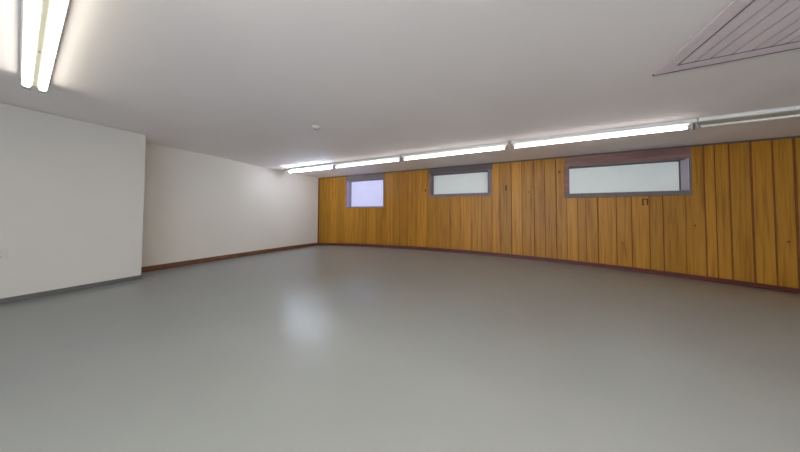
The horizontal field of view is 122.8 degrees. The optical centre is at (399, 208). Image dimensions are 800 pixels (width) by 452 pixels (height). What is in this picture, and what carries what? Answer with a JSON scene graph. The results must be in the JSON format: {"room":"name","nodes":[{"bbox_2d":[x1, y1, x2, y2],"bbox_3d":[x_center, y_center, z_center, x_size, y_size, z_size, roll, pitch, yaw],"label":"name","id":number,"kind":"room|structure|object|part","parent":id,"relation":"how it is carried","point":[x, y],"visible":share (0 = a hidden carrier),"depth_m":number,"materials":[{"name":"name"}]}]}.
{"room":"empty basement room","nodes":[
{"label":"empty basement room","id":0,"kind":"room"},
{"bbox_2d":[0,102,145,298],"bbox_3d":[-5.986,0.051,1.671,0.858,2.837,5.162,0,-2,25],"label":"wall","id":1,"kind":"structure","parent":0,"point":[72,190],"depth_m":3.15,"materials":[{"name":"paint"}]},
{"bbox_2d":[0,248,7,259],"bbox_3d":[-5.009,0.579,2.729,0.010,0.140,0.100,0,-2,25],"label":"wall outlet","id":2,"kind":"object","parent":1,"relation":"attached to","point":[3,252],"visible":1,"depth_m":2.75,"materials":[{"name":"white plastic"}]},
{"bbox_2d":[0,275,140,303],"bbox_3d":[-5.554,1.143,1.550,0.012,0.091,4.962,0,-2,25],"label":"baseboard","id":3,"kind":"structure","parent":1,"relation":"attached to","point":[109,282],"depth_m":3.13,"materials":[{"name":"grey plastic"}]},
{"bbox_2d":[141,142,317,266],"bbox_3d":[-4.135,0.179,6.347,0.252,2.837,4.881,0,-2,25],"label":"wall","id":4,"kind":"structure","parent":0,"point":[196,205],"depth_m":5.32,"materials":[{"name":"beige paint"}]},
{"bbox_2d":[141,243,317,272],"bbox_3d":[-4.077,1.272,6.135,0.016,0.168,4.601,0,-2,25],"label":"baseboard","id":5,"kind":"structure","parent":4,"relation":"attached to","point":[216,258],"depth_m":5.28,"materials":[{"name":"brown wood"}]},
{"bbox_2d":[0,245,799,451],"bbox_3d":[0.433,1.442,1.327,12.760,0.688,10.042,0,-2,25],"label":"floor","id":6,"kind":"structure","parent":0,"point":[319,348],"depth_m":1.70,"materials":[{"name":"paint"}]},
{"bbox_2d":[0,0,799,177],"bbox_3d":[0.445,-1.440,1.402,12.760,0.250,10.043,0,-2,25],"label":"ceiling","id":7,"kind":"structure","parent":0,"point":[377,78],"depth_m":2.18,"materials":[{"name":"paint"}]},
{"bbox_2d":[20,0,69,93],"bbox_3d":[-2.677,-1.261,1.626,2.400,0.122,0.150,-1,-2,30],"label":"fluorescent light","id":8,"kind":"object","parent":7,"relation":"attached to","point":[42,21],"visible":1,"depth_m":1.58,"materials":[{"name":"white glass"}]},
{"bbox_2d":[286,163,334,173],"bbox_3d":[-2.594,-1.135,6.285,1.797,0.132,0.190,0,-2,25],"label":"fluorescent light","id":9,"kind":"object","parent":7,"relation":"attached to","point":[329,165],"visible":0.93,"depth_m":6.21,"materials":[{"name":"white plastic"}]},
{"bbox_2d":[311,125,319,129],"bbox_3d":[-1.311,-1.250,3.405,0.132,0.039,0.132,0,-2,25],"label":"smoke detector","id":10,"kind":"object","parent":7,"relation":"attached to","point":[314,127],"visible":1,"depth_m":3.37,"materials":[{"name":"white plastic"}]},
{"bbox_2d":[332,155,401,168],"bbox_3d":[-0.869,-1.149,5.479,1.980,0.132,0.170,0,-2,25],"label":"fluorescent light","id":11,"kind":"object","parent":7,"relation":"attached to","point":[391,158],"visible":0.99,"depth_m":5.41,"materials":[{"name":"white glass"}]},
{"bbox_2d":[401,142,507,160],"bbox_3d":[1.046,-1.165,4.584,2.188,0.132,0.170,0,-2,25],"label":"fluorescent light","id":12,"kind":"object","parent":7,"relation":"attached to","point":[497,146],"visible":1,"depth_m":4.47,"materials":[{"name":"white plastic"}]},
{"bbox_2d":[511,118,696,148],"bbox_3d":[3.135,-1.182,3.608,2.307,0.132,0.170,0,-2,25],"label":"fluorescent light","id":13,"kind":"object","parent":7,"relation":"attached to","point":[689,122],"visible":1,"depth_m":3.47,"materials":[{"name":"white plastic"}]},
{"bbox_2d":[652,0,799,75],"bbox_3d":[2.760,-1.304,1.149,1.404,0.016,1.452,0,-2,25],"label":"ceiling vent","id":14,"kind":"object","parent":7,"relation":"attached to","point":[745,29],"visible":1,"depth_m":1.63,"materials":[{"name":"metal"}]},
{"bbox_2d":[693,106,799,129],"bbox_3d":[5.241,-1.199,2.624,2.312,0.132,0.170,0,-2,25],"label":"fluorescent light","id":15,"kind":"object","parent":7,"relation":"attached to","point":[795,109],"visible":0.88,"depth_m":2.88,"materials":[{"name":"white metal"}]},
{"bbox_2d":[319,138,799,288],"bbox_3d":[2.533,0.241,5.779,12.308,2.937,0.261,0,-2,25],"label":"wall","id":16,"kind":"structure","parent":0,"point":[740,221],"depth_m":4.62,"materials":[{"name":"brown wood"}]},
{"bbox_2d":[317,179,319,242],"bbox_3d":[-3.079,0.092,8.252,0.050,2.426,0.022,0,-2,25],"label":"trim","id":17,"kind":"structure","parent":16,"relation":"attached to","point":[318,179],"depth_m":8.25,"materials":[{"name":"brown wood"}]},
{"bbox_2d":[318,174,359,178],"bbox_3d":[-2.232,-1.142,7.891,1.908,0.030,0.020,0,-2,25],"label":"trim","id":18,"kind":"structure","parent":16,"relation":"attached to","point":[359,174],"depth_m":7.89,"materials":[{"name":"brown wood"}]},
{"bbox_2d":[345,173,383,207],"bbox_3d":[-1.173,-0.572,7.512,1.553,1.122,0.251,0,-2,25],"label":"window","id":19,"kind":"structure","parent":16,"relation":"in","point":[362,191],"depth_m":7.60,"materials":[{"name":"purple glass"}]},
{"bbox_3d":[-1.226,-0.031,7.392,1.551,0.035,0.016,0,-2,25],"label":"trim","id":20,"kind":"part","parent":19,"relation":"part of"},
{"bbox_3d":[-1.117,-0.515,7.607,1.449,0.921,0.012,0,-2,25],"label":"pane","id":21,"kind":"part","parent":19,"relation":"part of","materials":[{"name":"clear glass"}]},
{"bbox_3d":[-1.122,-0.515,7.596,1.449,0.921,0.017,0,-2,25],"label":"sash","id":22,"kind":"part","parent":19,"relation":"part of","materials":[{"name":"glass"}]},
{"bbox_2d":[429,164,491,197],"bbox_3d":[1.685,-0.740,6.179,1.732,0.832,0.255,0,-2,25],"label":"window","id":23,"kind":"structure","parent":16,"relation":"in","point":[469,182],"depth_m":6.19,"materials":[{"name":"white glass"}]},
{"bbox_3d":[0.883,-0.670,6.424,0.050,0.690,0.016,0,-2,25],"label":"trim","id":24,"kind":"part","parent":23,"relation":"part of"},
{"bbox_3d":[1.709,-0.706,6.278,1.548,0.596,0.017,0,-2,25],"label":"sash","id":25,"kind":"part","parent":23,"relation":"part of","materials":[{"name":"white glass"}]},
{"bbox_3d":[1.631,-0.364,6.064,1.707,0.075,0.020,0,-2,25],"label":"trim","id":26,"kind":"part","parent":23,"relation":"part of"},
{"bbox_3d":[1.714,-0.706,6.289,1.548,0.596,0.012,0,-2,25],"label":"pane","id":27,"kind":"part","parent":23,"relation":"part of","materials":[{"name":"white glass"}]},
{"bbox_3d":[2.368,-0.682,5.730,0.085,0.690,0.016,0,-2,25],"label":"trim","id":28,"kind":"part","parent":23,"relation":"part of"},
{"bbox_2d":[318,243,799,293],"bbox_3d":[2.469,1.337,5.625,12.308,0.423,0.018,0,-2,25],"label":"baseboard","id":29,"kind":"structure","parent":16,"relation":"attached to","point":[590,264],"depth_m":4.75,"materials":[{"name":"red wood"}]},
{"bbox_2d":[360,136,799,174],"bbox_3d":[3.343,-1.187,5.286,10.400,0.030,0.020,0,-2,25],"label":"trim","id":30,"kind":"structure","parent":16,"relation":"attached to","point":[789,136],"depth_m":4.66,"materials":[{"name":"brown wood"}]},
{"bbox_2d":[564,147,692,197],"bbox_3d":[4.764,-0.712,4.738,2.010,0.937,0.255,0,-2,25],"label":"window","id":31,"kind":"structure","parent":16,"relation":"in","point":[663,174],"depth_m":4.68,"materials":[{"name":"glass"}]},
{"bbox_3d":[3.847,-0.606,5.037,0.085,0.733,0.016,0,-2,25],"label":"trim","id":32,"kind":"part","parent":31,"relation":"part of","materials":[{"name":"brown wood"}]},
{"bbox_3d":[4.839,-0.650,4.827,1.866,0.624,0.012,0,-2,25],"label":"pane","id":33,"kind":"part","parent":31,"relation":"part of","materials":[{"name":"white glass"}]},
{"bbox_3d":[4.833,-0.650,4.816,1.866,0.624,0.017,0,-2,25],"label":"sash","id":34,"kind":"part","parent":31,"relation":"part of","materials":[{"name":"white glass"}]},
{"bbox_3d":[4.712,-0.289,4.621,2.010,0.085,0.020,0,-2,25],"label":"trim","id":35,"kind":"part","parent":31,"relation":"part of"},
{"bbox_3d":[4.794,-0.334,4.725,1.890,0.012,0.235,0,-2,25],"label":"sill","id":36,"kind":"part","parent":31,"relation":"part of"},
{"bbox_3d":[5.611,-0.637,4.213,0.030,0.698,0.016,0,-2,25],"label":"trim","id":37,"kind":"part","parent":31,"relation":"part of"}
]}

